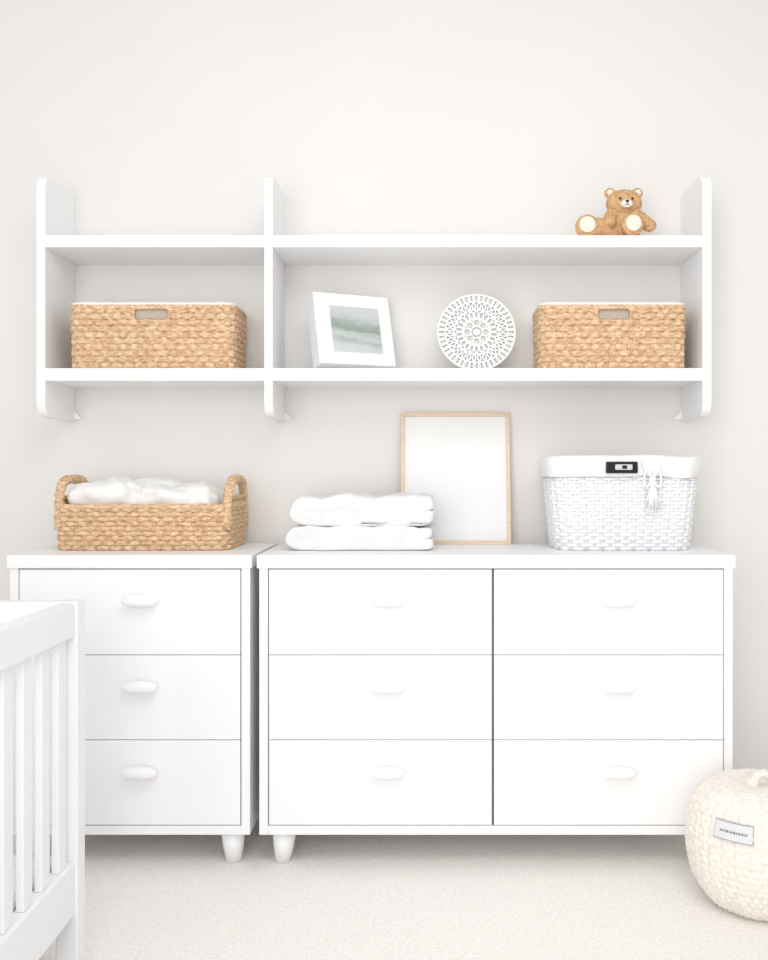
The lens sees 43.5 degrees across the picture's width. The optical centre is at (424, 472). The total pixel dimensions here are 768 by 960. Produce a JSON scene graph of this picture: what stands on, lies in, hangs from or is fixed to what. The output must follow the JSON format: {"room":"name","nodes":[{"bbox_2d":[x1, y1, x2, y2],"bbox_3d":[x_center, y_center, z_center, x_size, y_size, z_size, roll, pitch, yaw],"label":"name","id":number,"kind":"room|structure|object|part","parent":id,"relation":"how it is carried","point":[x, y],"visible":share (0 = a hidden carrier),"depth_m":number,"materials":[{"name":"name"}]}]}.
{"room":"children's room","nodes":[
{"label":"children's room","id":0,"kind":"room"},
{"bbox_2d":[0,0,767,769],"bbox_3d":[0.000,-0.260,3.190,6.400,2.700,0.120,0,0,0],"label":"wall","id":1,"kind":"structure","parent":0,"point":[158,117],"depth_m":3.13,"materials":[{"name":"paint"}]},
{"bbox_2d":[36,176,711,420],"bbox_3d":[-0.153,-0.535,3.005,2.028,0.735,0.250,0,0,0],"label":"shelf unit","id":2,"kind":"object","parent":1,"relation":"attached to","point":[58,248],"visible":0.99,"depth_m":2.90,"materials":[{"name":"white paint"}]},
{"bbox_3d":[-1.153,-0.535,3.005,0.027,0.735,0.250,0,0,0],"label":"panel","id":3,"kind":"part","parent":2,"relation":"part of","materials":[{"name":"white paint"}]},
{"bbox_2d":[70,302,246,367],"bbox_3d":[-0.826,-0.415,3.003,0.512,0.202,0.221,0,0,0],"label":"storage basket","id":4,"kind":"object","parent":2,"relation":"on","point":[104,334],"visible":0.94,"depth_m":2.90,"materials":[{"name":"beige wicker"}]},
{"bbox_3d":[-0.470,-0.535,3.005,0.026,0.735,0.250,0,0,0],"label":"panel","id":5,"kind":"part","parent":2,"relation":"part of","materials":[{"name":"white paint"}]},
{"bbox_2d":[307,292,395,367],"bbox_3d":[-0.232,-0.438,3.020,0.252,0.246,0.132,0,0,-25],"label":"photo frame","id":6,"kind":"object","parent":2,"relation":"on","point":[347,331],"visible":0.85,"depth_m":2.99,"materials":[{"name":"paint"}]},
{"bbox_3d":[-0.341,-0.438,2.969,0.012,0.238,0.066,0,-17,-25],"label":"rail","id":7,"kind":"part","parent":6,"relation":"part of","materials":[{"name":"white paint"}]},
{"bbox_3d":[-0.246,-0.546,3.050,0.228,0.012,0.066,0,-17,-25],"label":"rail","id":8,"kind":"part","parent":6,"relation":"part of","materials":[{"name":"white paint"}]},
{"bbox_2d":[327,304,384,355],"bbox_3d":[-0.215,-0.446,2.996,0.174,0.159,0.051,0,0,-25],"label":"photo","id":9,"kind":"object","parent":6,"relation":"on","point":[352,329],"depth_m":2.99,"materials":[{"name":"paper"}]},
{"bbox_3d":[-0.218,-0.330,2.990,0.228,0.012,0.066,0,-17,-25],"label":"rail","id":10,"kind":"part","parent":6,"relation":"part of","materials":[{"name":"white paint"}]},
{"bbox_3d":[-0.123,-0.438,3.071,0.012,0.238,0.066,0,-17,-25],"label":"rail","id":11,"kind":"part","parent":6,"relation":"part of","materials":[{"name":"white paint"}]},
{"bbox_2d":[437,294,515,367],"bbox_3d":[0.160,-0.437,2.981,0.246,0.244,0.040,0,0,0],"label":"plate","id":12,"kind":"object","parent":2,"relation":"on","point":[474,330],"visible":0.99,"depth_m":2.98,"materials":[{"name":"white ceramic"}]},
{"bbox_2d":[532,302,685,367],"bbox_3d":[0.570,-0.415,3.003,0.454,0.202,0.221,0,0,0],"label":"storage basket","id":13,"kind":"object","parent":2,"relation":"on","point":[565,334],"visible":0.92,"depth_m":2.90,"materials":[{"name":"beige wicker"}]},
{"bbox_2d":[575,188,656,234],"bbox_3d":[0.586,-0.799,2.962,0.251,0.171,0.122,0,0,0],"label":"teddy bear","id":14,"kind":"object","parent":2,"relation":"on","point":[623,216],"visible":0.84,"depth_m":2.94},
{"bbox_3d":[0.847,-0.535,3.005,0.028,0.735,0.250,0,0,0],"label":"panel","id":15,"kind":"part","parent":2,"relation":"part of","materials":[{"name":"white paint"}]},
{"bbox_2d":[13,818,767,959],"bbox_3d":[0.000,1.130,0.875,6.400,0.080,4.750,0,0,0],"label":"floor","id":16,"kind":"structure","parent":0,"point":[148,897],"depth_m":2.43,"materials":[{"name":"carpet"}]},
{"bbox_2d":[0,599,84,959],"bbox_3d":[-1.105,0.684,1.460,0.710,0.812,1.320,0,0,0],"label":"crib","id":17,"kind":"object","parent":16,"relation":"on","point":[42,894],"visible":1,"depth_m":1.94,"materials":[{"name":"paint"}]},
{"bbox_3d":[-1.105,0.318,2.097,0.614,0.075,0.034,0,0,0],"label":"rail","id":18,"kind":"part","parent":17,"relation":"part of","materials":[{"name":"paint"}]},
{"bbox_3d":[-1.105,0.870,1.460,0.620,0.100,1.220,0,0,0],"label":"mattress","id":19,"kind":"part","parent":17,"relation":"part of","materials":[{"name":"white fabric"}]},
{"bbox_3d":[-0.773,0.318,1.460,0.034,0.075,1.224,0,0,0],"label":"rail","id":20,"kind":"part","parent":17,"relation":"part of","materials":[{"name":"paint"}]},
{"bbox_3d":[-0.773,0.897,1.460,0.034,0.115,1.224,0,0,0],"label":"rail","id":21,"kind":"part","parent":17,"relation":"part of","materials":[{"name":"paint"}]},
{"bbox_3d":[-0.774,0.684,2.096,0.048,0.812,0.048,0,0,0],"label":"post","id":22,"kind":"part","parent":17,"relation":"part of","materials":[{"name":"paint"}]},
{"bbox_2d":[7,543,276,862],"bbox_3d":[-0.818,0.659,2.862,0.678,0.865,0.485,0,0,0],"label":"dresser","id":23,"kind":"object","parent":16,"relation":"on","point":[172,637],"visible":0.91,"depth_m":2.66,"materials":[{"name":"white paint"}]},
{"bbox_3d":[-0.818,0.386,2.670,0.612,0.236,0.018,0,0,0],"label":"drawer","id":24,"kind":"part","parent":23,"relation":"part of","materials":[{"name":"white paint"}]},
{"bbox_3d":[-0.785,0.824,2.640,0.100,0.035,0.041,0,0,0],"label":"drawer knob","id":25,"kind":"part","parent":23,"relation":"part of","materials":[{"name":"white paint"}]},
{"bbox_3d":[-0.785,0.589,2.640,0.100,0.035,0.041,0,0,0],"label":"drawer knob","id":26,"kind":"part","parent":23,"relation":"part of","materials":[{"name":"white paint"}]},
{"bbox_3d":[-0.785,0.350,2.640,0.100,0.035,0.041,0,0,0],"label":"drawer knob","id":27,"kind":"part","parent":23,"relation":"part of","materials":[{"name":"white paint"}]},
{"bbox_3d":[-0.818,0.858,2.670,0.612,0.234,0.018,0,0,0],"label":"drawer","id":28,"kind":"part","parent":23,"relation":"part of","materials":[{"name":"white paint"}]},
{"bbox_3d":[-0.818,0.622,2.670,0.612,0.234,0.018,0,0,0],"label":"drawer","id":29,"kind":"part","parent":23,"relation":"part of","materials":[{"name":"white paint"}]},
{"bbox_2d":[54,474,247,550],"bbox_3d":[-0.830,0.116,2.952,0.531,0.224,0.310,0,0,0],"label":"basket","id":30,"kind":"object","parent":23,"relation":"on","point":[119,513],"visible":1,"depth_m":2.81,"materials":[{"name":"woven seagrass"},{"name":"white cloth"}]},
{"bbox_3d":[-1.079,0.086,2.952,0.033,0.163,0.280,0,0,0],"label":"handle","id":31,"kind":"part","parent":30,"relation":"part of","materials":[{"name":"beige wicker"}]},
{"bbox_3d":[-0.581,0.086,2.952,0.033,0.163,0.280,0,0,0],"label":"handle","id":32,"kind":"part","parent":30,"relation":"part of","materials":[{"name":"beige wicker"}]},
{"bbox_3d":[-0.541,1.044,2.705,0.070,0.094,0.069,0,0,0],"label":"leg","id":33,"kind":"part","parent":23,"relation":"part of","materials":[{"name":"white paint"}]},
{"bbox_2d":[257,543,735,862],"bbox_3d":[0.197,0.659,2.862,1.324,0.865,0.485,0,0,0],"label":"dresser","id":34,"kind":"object","parent":16,"relation":"on","point":[513,688],"visible":0.99,"depth_m":2.66,"materials":[{"name":"white paint"}]},
{"bbox_3d":[-0.396,1.044,2.705,0.070,0.094,0.069,0,0,0],"label":"leg","id":35,"kind":"part","parent":34,"relation":"part of","materials":[{"name":"white paint"}]},
{"bbox_2d":[284,523,433,550],"bbox_3d":[-0.193,0.187,2.905,0.442,0.080,0.236,0,0,0],"label":"folded towel","id":36,"kind":"object","parent":34,"relation":"on","point":[300,537],"visible":0.9,"depth_m":2.80,"materials":[{"name":"white fabric"}]},
{"bbox_2d":[289,492,434,525],"bbox_3d":[-0.186,0.107,2.907,0.434,0.099,0.240,0,0,0],"label":"folded towel","id":37,"kind":"object","parent":36,"relation":"on","point":[349,508],"visible":0.99,"depth_m":2.80,"materials":[{"name":"white fabric"}]},
{"bbox_3d":[-0.124,0.858,2.670,0.618,0.234,0.018,0,0,0],"label":"drawer","id":38,"kind":"part","parent":34,"relation":"part of","materials":[{"name":"white paint"}]},
{"bbox_3d":[-0.124,0.622,2.670,0.618,0.234,0.018,0,0,0],"label":"drawer","id":39,"kind":"part","parent":34,"relation":"part of","materials":[{"name":"white paint"}]},
{"bbox_3d":[-0.124,0.386,2.670,0.618,0.236,0.018,0,0,0],"label":"drawer","id":40,"kind":"part","parent":34,"relation":"part of","materials":[{"name":"white paint"}]},
{"bbox_3d":[-0.103,0.824,2.640,0.100,0.035,0.041,0,0,0],"label":"drawer knob","id":41,"kind":"part","parent":34,"relation":"part of","materials":[{"name":"white paint"}]},
{"bbox_3d":[-0.103,0.589,2.640,0.100,0.035,0.041,0,0,0],"label":"drawer knob","id":42,"kind":"part","parent":34,"relation":"part of","materials":[{"name":"white paint"}]},
{"bbox_3d":[-0.103,0.350,2.640,0.100,0.035,0.041,0,0,0],"label":"drawer knob","id":43,"kind":"part","parent":34,"relation":"part of","materials":[{"name":"white paint"}]},
{"bbox_2d":[401,412,510,543],"bbox_3d":[0.098,0.017,3.087,0.352,0.426,0.080,0,0,0],"label":"wooden picture frame","id":44,"kind":"object","parent":34,"relation":"on","point":[460,459],"visible":0.8,"depth_m":3.09,"materials":[{"name":"brown wood"}]},
{"bbox_3d":[-0.071,0.017,3.087,0.013,0.428,0.018,0,-8,0],"label":"rail","id":45,"kind":"part","parent":44,"relation":"part of","materials":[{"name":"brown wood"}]},
{"bbox_3d":[0.098,-0.189,3.118,0.326,0.013,0.018,0,-8,0],"label":"rail","id":46,"kind":"part","parent":44,"relation":"part of","materials":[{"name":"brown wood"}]},
{"bbox_3d":[0.098,0.222,3.057,0.326,0.013,0.018,0,-8,0],"label":"rail","id":47,"kind":"part","parent":44,"relation":"part of","materials":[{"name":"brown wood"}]},
{"bbox_3d":[0.268,0.017,3.087,0.013,0.428,0.018,0,-8,0],"label":"rail","id":48,"kind":"part","parent":44,"relation":"part of","materials":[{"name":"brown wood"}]},
{"bbox_3d":[0.509,0.858,2.670,0.635,0.234,0.018,0,0,0],"label":"drawer","id":49,"kind":"part","parent":34,"relation":"part of","materials":[{"name":"white paint"}]},
{"bbox_3d":[0.509,0.622,2.670,0.635,0.234,0.018,0,0,0],"label":"drawer","id":50,"kind":"part","parent":34,"relation":"part of","materials":[{"name":"white paint"}]},
{"bbox_3d":[0.509,0.386,2.670,0.635,0.236,0.018,0,0,0],"label":"drawer","id":51,"kind":"part","parent":34,"relation":"part of","materials":[{"name":"white paint"}]},
{"bbox_3d":[0.532,0.824,2.640,0.100,0.035,0.041,0,0,0],"label":"drawer knob","id":52,"kind":"part","parent":34,"relation":"part of","materials":[{"name":"white paint"}]},
{"bbox_3d":[0.532,0.589,2.640,0.100,0.035,0.041,0,0,0],"label":"drawer knob","id":53,"kind":"part","parent":34,"relation":"part of","materials":[{"name":"white paint"}]},
{"bbox_3d":[0.532,0.350,2.640,0.100,0.035,0.041,0,0,0],"label":"drawer knob","id":54,"kind":"part","parent":34,"relation":"part of","materials":[{"name":"white paint"}]},
{"bbox_2d":[538,455,702,550],"bbox_3d":[0.587,0.087,2.915,0.480,0.281,0.320,0,0,0],"label":"wicker basket","id":55,"kind":"object","parent":34,"relation":"on","point":[592,502],"visible":1,"depth_m":2.80,"materials":[{"name":"wicker"}]},
{"bbox_3d":[0.569,-0.016,2.777,0.092,0.034,0.012,0,0,0],"label":"clasp plate","id":56,"kind":"part","parent":55,"relation":"part of","materials":[{"name":"black metal"}]},
{"bbox_2d":[685,768,767,921],"bbox_3d":[0.852,0.916,2.440,0.370,0.347,0.372,0,0,16],"label":"pouf","id":57,"kind":"object","parent":16,"relation":"on","point":[726,820],"visible":1,"depth_m":2.33,"materials":[{"name":"fabric"}]},
{"bbox_3d":[0.849,0.767,2.410,0.084,0.048,0.028,0,0,0],"label":"loop handle","id":58,"kind":"part","parent":57,"relation":"part of","materials":[{"name":"beige fabric"}]}
]}

